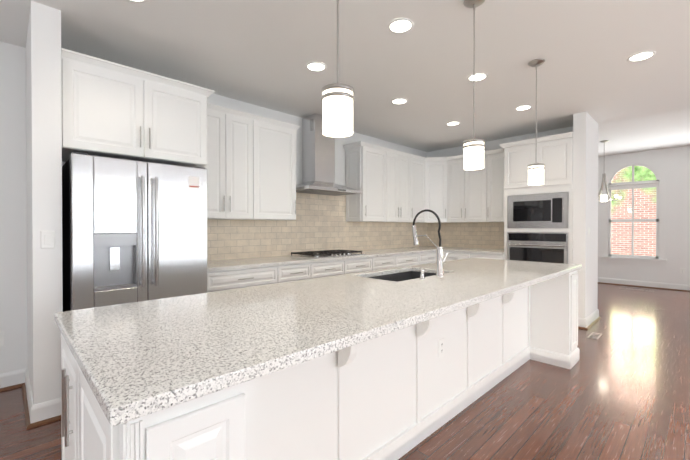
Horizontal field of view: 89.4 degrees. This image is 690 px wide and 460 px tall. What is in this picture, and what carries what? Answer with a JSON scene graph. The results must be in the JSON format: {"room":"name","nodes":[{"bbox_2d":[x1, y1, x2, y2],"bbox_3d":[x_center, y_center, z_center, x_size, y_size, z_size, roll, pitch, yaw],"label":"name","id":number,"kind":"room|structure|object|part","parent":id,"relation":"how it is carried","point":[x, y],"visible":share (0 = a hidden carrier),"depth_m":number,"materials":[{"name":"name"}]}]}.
{"room":"kitchen","nodes":[
{"label":"kitchen","id":0,"kind":"room"},
{"bbox_2d":[0,41,27,373],"bbox_3d":[-3.693,-0.103,1.865,2.940,2.740,0.120,0,1,-44],"label":"wall","id":1,"kind":"structure","parent":0,"point":[13,269],"depth_m":2.79,"materials":[{"name":"white paint"}]},
{"bbox_2d":[0,332,4,346],"bbox_3d":[-2.717,0.861,2.732,0.072,0.116,0.009,0,1,-44],"label":"outlet","id":2,"kind":"object","parent":1,"relation":"attached to","point":[2,339],"visible":1,"depth_m":2.75,"materials":[{"name":"white plastic"}]},
{"bbox_2d":[0,368,26,391],"bbox_3d":[-3.639,1.202,1.818,2.940,0.130,0.036,0,1,-44],"label":"baseboard","id":3,"kind":"structure","parent":1,"relation":"attached to","point":[8,380],"depth_m":2.77,"materials":[{"name":"white paint"}]},
{"bbox_2d":[26,1,62,404],"bbox_3d":[-2.430,-0.110,2.782,0.150,2.740,1.330,0,1,-44],"label":"wall","id":4,"kind":"structure","parent":0,"point":[44,165],"depth_m":2.31,"materials":[{"name":"white paint"}]},
{"bbox_2d":[20,368,41,428],"bbox_3d":[-2.279,1.197,2.524,0.066,0.130,0.810,0,1,-44],"label":"baseboard","id":5,"kind":"structure","parent":4,"relation":"attached to","point":[33,413],"depth_m":2.35,"materials":[{"name":"white paint"}]},
{"bbox_2d":[40,231,54,248],"bbox_3d":[-1.960,0.064,2.301,0.072,0.116,0.012,0,1,-44],"label":"light switch","id":6,"kind":"object","parent":4,"relation":"attached to","point":[47,239],"visible":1,"depth_m":2.30,"materials":[{"name":"white plastic"}]},
{"bbox_2d":[62,94,426,185],"bbox_3d":[-0.405,-0.124,4.902,5.710,2.740,0.120,0,1,-44],"label":"wall","id":7,"kind":"structure","parent":0,"point":[340,142],"depth_m":4.63,"materials":[{"name":"white paint"}]},
{"bbox_2d":[61,48,208,167],"bbox_3d":[-1.810,-0.906,2.974,1.005,0.670,0.668,0,1,-44],"label":"upper cabinet","id":8,"kind":"object","parent":7,"relation":"attached to","point":[110,109],"depth_m":2.68,"materials":[{"name":"white paint"}]},
{"bbox_2d":[205,102,256,219],"bbox_3d":[-1.332,-0.681,3.664,0.620,1.130,0.350,0,1,-44],"label":"upper cabinet","id":9,"kind":"object","parent":7,"relation":"attached to","point":[232,170],"depth_m":3.59,"materials":[{"name":"white paint"}]},
{"bbox_2d":[257,115,296,219],"bbox_3d":[-0.905,-0.684,4.079,0.571,1.130,0.350,0,1,-44],"label":"upper cabinet","id":10,"kind":"object","parent":7,"relation":"attached to","point":[276,139],"depth_m":3.96,"materials":[{"name":"white paint"}]},
{"bbox_2d":[296,113,361,195],"bbox_3d":[-0.272,-0.988,4.574,0.900,1.000,0.503,0,1,-44],"label":"range hood","id":11,"kind":"object","parent":7,"relation":"attached to","point":[318,161],"visible":0.98,"depth_m":4.53,"materials":[{"name":"silver metal"}]},
{"bbox_2d":[207,192,503,260],"bbox_3d":[0.534,-0.112,4.546,4.618,0.880,1.696,0,1,-44],"label":"backsplash","id":12,"kind":"structure","parent":7,"relation":"attached to","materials":[{"name":"tile"}]},
{"bbox_2d":[345,141,388,223],"bbox_3d":[0.315,-0.692,5.268,0.542,1.130,0.350,0,1,-44],"label":"upper cabinet","id":13,"kind":"object","parent":7,"relation":"attached to","point":[366,164],"depth_m":5.12,"materials":[{"name":"white paint"}]},
{"bbox_2d":[389,148,408,223],"bbox_3d":[0.724,-0.695,5.667,0.601,1.130,0.350,0,1,-44],"label":"upper cabinet","id":14,"kind":"object","parent":7,"relation":"attached to","point":[398,160],"depth_m":5.56,"materials":[{"name":"white paint"}]},
{"bbox_2d":[409,153,424,223],"bbox_3d":[1.111,-0.697,6.044,0.479,1.130,0.350,0,1,-44],"label":"upper cabinet","id":15,"kind":"object","parent":7,"relation":"attached to","point":[416,163],"depth_m":5.91,"materials":[{"name":"white paint"}]},
{"bbox_2d":[0,283,689,459],"bbox_3d":[2.223,1.310,2.760,13.050,0.100,8.070,0,1,-44],"label":"floor","id":16,"kind":"structure","parent":0,"point":[619,389],"depth_m":2.50,"materials":[{"name":"brown wood"}]},
{"bbox_2d":[62,152,207,311],"bbox_3d":[-1.737,0.366,2.891,0.910,1.787,0.865,0,1,-44],"label":"fridge","id":17,"kind":"object","parent":16,"relation":"on","point":[134,231],"visible":0.67,"depth_m":2.57,"materials":[{"name":"grey metal"}]},
{"bbox_2d":[208,272,264,292],"bbox_3d":[-1.195,0.812,3.605,0.760,0.885,0.640,0,1,-44],"label":"base cabinet","id":18,"kind":"object","parent":16,"relation":"on","point":[215,283],"depth_m":3.23,"materials":[{"name":"white paint"}]},
{"bbox_2d":[207,244,504,284],"bbox_3d":[0.541,0.345,4.556,4.599,0.033,1.696,0,1,-44],"label":"countertop","id":19,"kind":"structure","parent":18,"relation":"on","point":[267,270],"depth_m":4.19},
{"bbox_2d":[287,250,364,258],"bbox_3d":[-0.228,0.305,4.537,0.900,0.046,0.520,0,1,-44],"label":"cooktop","id":20,"kind":"object","parent":19,"relation":"in","point":[325,253],"depth_m":4.37,"materials":[{"name":"black metal"}]},
{"bbox_2d":[57,269,579,459],"bbox_3d":[0.518,0.821,2.413,3.853,0.884,1.082,0,1,-44],"label":"kitchen island","id":21,"kind":"object","parent":16,"relation":"on","point":[393,363],"depth_m":1.69,"materials":[{"name":"white paint"}]},
{"bbox_2d":[54,258,581,420],"bbox_3d":[0.532,0.360,2.425,3.850,0.035,1.100,0,1,-44],"label":"island countertop","id":22,"kind":"structure","parent":21,"relation":"on","point":[135,357],"depth_m":1.31,"materials":[{"name":"white stone"}]},
{"bbox_2d":[370,269,433,280],"bbox_3d":[0.480,0.483,2.745,0.844,0.238,0.494,0,1,-44],"label":"sink","id":23,"kind":"object","parent":22,"relation":"in","point":[403,274],"depth_m":3.04,"materials":[{"name":"black metal"}]},
{"bbox_2d":[411,209,449,276],"bbox_3d":[0.639,0.092,2.658,0.111,0.498,0.277,0,1,-44],"label":"faucet","id":24,"kind":"object","parent":22,"relation":"on","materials":[{"name":"silver metal"}]},
{"bbox_2d":[438,338,443,357],"bbox_3d":[0.625,0.764,2.261,0.072,0.116,0.009,0,1,-44],"label":"outlet","id":25,"kind":"object","parent":21,"relation":"attached to","point":[440,340],"depth_m":2.25,"materials":[{"name":"white plastic"}]},
{"bbox_2d":[477,256,500,259],"bbox_3d":[2.368,0.799,5.521,0.641,0.885,0.523,0,1,-44],"label":"base cabinet","id":26,"kind":"object","parent":16,"relation":"on","point":[486,257],"depth_m":5.25,"materials":[{"name":"white paint"}]},
{"bbox_2d":[501,184,572,263],"bbox_3d":[2.848,0.080,5.016,0.651,1.350,0.858,0,1,-44],"label":"oven cabinet","id":27,"kind":"object","parent":16,"relation":"on","point":[537,220],"depth_m":4.77,"materials":[{"name":"white paint"}]},
{"bbox_2d":[507,232,567,263],"bbox_3d":[2.615,0.393,4.792,0.116,0.717,0.762,0,1,-44],"label":"wall oven","id":28,"kind":"object","parent":27,"relation":"in","point":[549,247],"depth_m":4.77,"materials":[{"name":"silver metal"}]},
{"bbox_2d":[507,192,568,227],"bbox_3d":[2.638,-0.260,4.810,0.054,0.468,0.762,0,1,-44],"label":"microwave","id":29,"kind":"object","parent":27,"relation":"in","point":[527,209],"depth_m":4.77,"materials":[{"name":"silver metal"}]},
{"bbox_2d":[587,332,601,339],"bbox_3d":[2.948,1.248,4.115,0.280,0.004,0.100,0,1,-44],"label":"floor vent","id":30,"kind":"object","parent":16,"relation":"in","point":[592,335],"depth_m":4.09,"materials":[{"name":"silver metal"}]},
{"bbox_2d":[0,0,689,156],"bbox_3d":[2.223,-1.620,2.740,13.050,0.280,8.070,0,1,-44],"label":"ceiling","id":31,"kind":"structure","parent":0,"point":[261,53],"depth_m":2.98,"materials":[{"name":"white paint"}]},
{"bbox_2d":[128,0,147,2],"bbox_3d":[-1.324,-1.471,2.231,0.087,0.006,0.085,0,1,-44],"label":"recessed light","id":32,"kind":"object","parent":31,"relation":"in","point":[136,1],"depth_m":2.24,"materials":[{"name":"white paint"}]},
{"bbox_2d":[306,62,326,71],"bbox_3d":[-0.258,-1.477,3.153,0.186,0.006,0.188,0,1,-44],"label":"recessed light","id":33,"kind":"object","parent":31,"relation":"in","point":[312,66],"depth_m":3.15,"materials":[{"name":"white paint"}]},
{"bbox_2d":[321,0,353,137],"bbox_3d":[-0.029,-0.929,1.409,0.134,1.078,0.134,0,1,-44],"label":"pendant light","id":34,"kind":"object","parent":31,"relation":"hanging from","point":[337,99],"visible":1,"depth_m":1.36,"materials":[{"name":"white glass"}]},
{"bbox_3d":[-0.029,-0.471,1.412,0.124,0.161,0.124,0,1,-44],"label":"glass","id":35,"kind":"part","parent":34,"relation":"part of","materials":[{"name":"white glass"}]},
{"bbox_2d":[391,98,407,103],"bbox_3d":[0.625,-1.483,4.018,0.194,0.006,0.190,0,1,-44],"label":"recessed light","id":36,"kind":"object","parent":31,"relation":"in","point":[399,100],"depth_m":4.03,"materials":[{"name":"white paint"}]},
{"bbox_2d":[388,18,413,33],"bbox_3d":[0.403,-1.473,2.517,0.190,0.006,0.189,0,1,-44],"label":"recessed light","id":37,"kind":"object","parent":31,"relation":"in","point":[400,25],"depth_m":2.51,"materials":[{"name":"white paint"}]},
{"bbox_2d":[446,122,459,125],"bbox_3d":[1.510,-1.489,4.876,0.190,0.006,0.178,0,1,-44],"label":"recessed light","id":38,"kind":"object","parent":31,"relation":"in","point":[449,123],"depth_m":4.88,"materials":[{"name":"white paint"}]},
{"bbox_2d":[463,0,484,169],"bbox_3d":[0.831,-0.935,2.246,0.134,1.078,0.134,0,1,-44],"label":"pendant light","id":39,"kind":"object","parent":31,"relation":"hanging from","point":[473,148],"visible":1,"depth_m":2.22,"materials":[{"name":"white glass"}]},
{"bbox_3d":[0.831,-0.477,2.249,0.124,0.161,0.124,0,1,-44],"label":"glass","id":40,"kind":"part","parent":39,"relation":"part of","materials":[{"name":"white glass"}]},
{"bbox_2d":[467,73,487,81],"bbox_3d":[1.281,-1.479,3.375,0.194,0.006,0.185,0,1,-44],"label":"recessed light","id":41,"kind":"object","parent":31,"relation":"in","point":[478,76],"depth_m":3.38,"materials":[{"name":"white paint"}]},
{"bbox_2d":[515,105,531,110],"bbox_3d":[2.166,-1.485,4.234,0.191,0.006,0.177,0,1,-44],"label":"recessed light","id":42,"kind":"object","parent":31,"relation":"in","point":[525,107],"depth_m":4.23,"materials":[{"name":"white paint"}]},
{"bbox_2d":[527,59,544,184],"bbox_3d":[1.690,-0.941,3.084,0.134,1.078,0.134,0,1,-44],"label":"pendant light","id":43,"kind":"object","parent":31,"relation":"hanging from","point":[535,173],"visible":0.98,"depth_m":3.05,"materials":[{"name":"white glass"}]},
{"bbox_3d":[1.690,-0.482,3.087,0.124,0.161,0.124,0,1,-44],"label":"glass","id":44,"kind":"part","parent":43,"relation":"part of","materials":[{"name":"white glass"}]},
{"bbox_2d":[598,140,621,201],"bbox_3d":[4.910,-1.110,6.612,0.481,1.148,0.484,0,1,-44],"label":"chandelier","id":45,"kind":"object","parent":31,"relation":"hanging from","point":[602,198],"visible":0.79,"depth_m":6.60,"materials":[{"name":"silver metal"}]},
{"bbox_2d":[627,51,655,61],"bbox_3d":[2.517,-1.476,2.963,0.195,0.006,0.185,0,1,-44],"label":"recessed light","id":46,"kind":"object","parent":31,"relation":"in","point":[641,56],"depth_m":2.97,"materials":[{"name":"white paint"}]},
{"bbox_2d":[427,112,597,317],"bbox_3d":[2.359,-0.129,5.627,0.740,2.740,2.700,0,1,-44],"label":"wall","id":47,"kind":"structure","parent":0,"point":[583,129],"depth_m":4.49,"materials":[{"name":"white paint"}]},
{"bbox_2d":[425,156,448,223],"bbox_3d":[1.587,-0.699,6.089,0.284,1.127,0.283,0,1,-44],"label":"upper cabinet","id":48,"kind":"object","parent":47,"relation":"attached to","point":[436,168],"depth_m":6.08,"materials":[{"name":"white paint"}]},
{"bbox_2d":[449,156,464,223],"bbox_3d":[2.010,-0.668,6.086,0.351,1.070,0.330,0,1,-44],"label":"upper cabinet","id":49,"kind":"object","parent":47,"relation":"attached to","point":[456,167],"depth_m":5.95,"materials":[{"name":"white paint"}]},
{"bbox_2d":[461,156,484,223],"bbox_3d":[2.258,-0.666,5.831,0.351,1.070,0.380,0,1,-44],"label":"upper cabinet","id":50,"kind":"object","parent":47,"relation":"attached to","point":[474,213],"depth_m":5.72,"materials":[{"name":"white paint"}]},
{"bbox_2d":[485,148,500,223],"bbox_3d":[2.523,-0.694,5.559,0.351,1.130,0.380,0,1,-44],"label":"upper cabinet","id":51,"kind":"object","parent":47,"relation":"attached to","point":[493,161],"depth_m":5.50,"materials":[{"name":"white paint"}]},
{"bbox_2d":[501,132,572,187],"bbox_3d":[2.851,-0.925,5.013,0.641,0.660,0.858,0,1,-44],"label":"upper cabinet","id":52,"kind":"object","parent":47,"relation":"attached to","point":[557,155],"depth_m":4.75,"materials":[{"name":"white paint"}]},
{"bbox_2d":[581,309,600,329],"bbox_3d":[3.283,1.182,4.643,0.750,0.130,0.060,0,1,-44],"label":"baseboard","id":53,"kind":"structure","parent":47,"relation":"attached to","point":[590,321],"depth_m":4.54,"materials":[{"name":"white paint"}]},
{"bbox_2d":[598,146,689,284],"bbox_3d":[6.904,-0.230,7.116,0.150,2.920,7.390,0,1,-44],"label":"wall","id":54,"kind":"structure","parent":0,"point":[673,164],"depth_m":7.21,"materials":[{"name":"white paint"}]},
{"bbox_2d":[601,159,666,265],"bbox_3d":[6.310,-0.406,7.646,0.160,2.285,1.110,0,1,-44],"label":"arched window","id":55,"kind":"structure","parent":54,"relation":"in","point":[658,183],"depth_m":7.59,"materials":[{"name":"white paint"}]},
{"bbox_3d":[6.298,-0.423,7.634,0.090,2.060,0.860,0,1,-44],"label":"window sash","id":56,"kind":"part","parent":55,"relation":"part of","materials":[{"name":"white paint"}]},
{"bbox_2d":[598,277,689,291],"bbox_3d":[6.869,1.166,7.029,0.036,0.130,7.240,0,1,-44],"label":"baseboard","id":57,"kind":"structure","parent":54,"relation":"attached to","point":[660,285],"depth_m":7.45,"materials":[{"name":"white paint"}]},
{"label":"outside","id":58,"kind":"structure","parent":0,"visible":0},
{"bbox_2d":[611,166,655,255],"bbox_3d":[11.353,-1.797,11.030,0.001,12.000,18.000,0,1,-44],"label":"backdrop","id":59,"kind":"structure","parent":58,"point":[624,207],"depth_m":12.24,"materials":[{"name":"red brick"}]}
]}

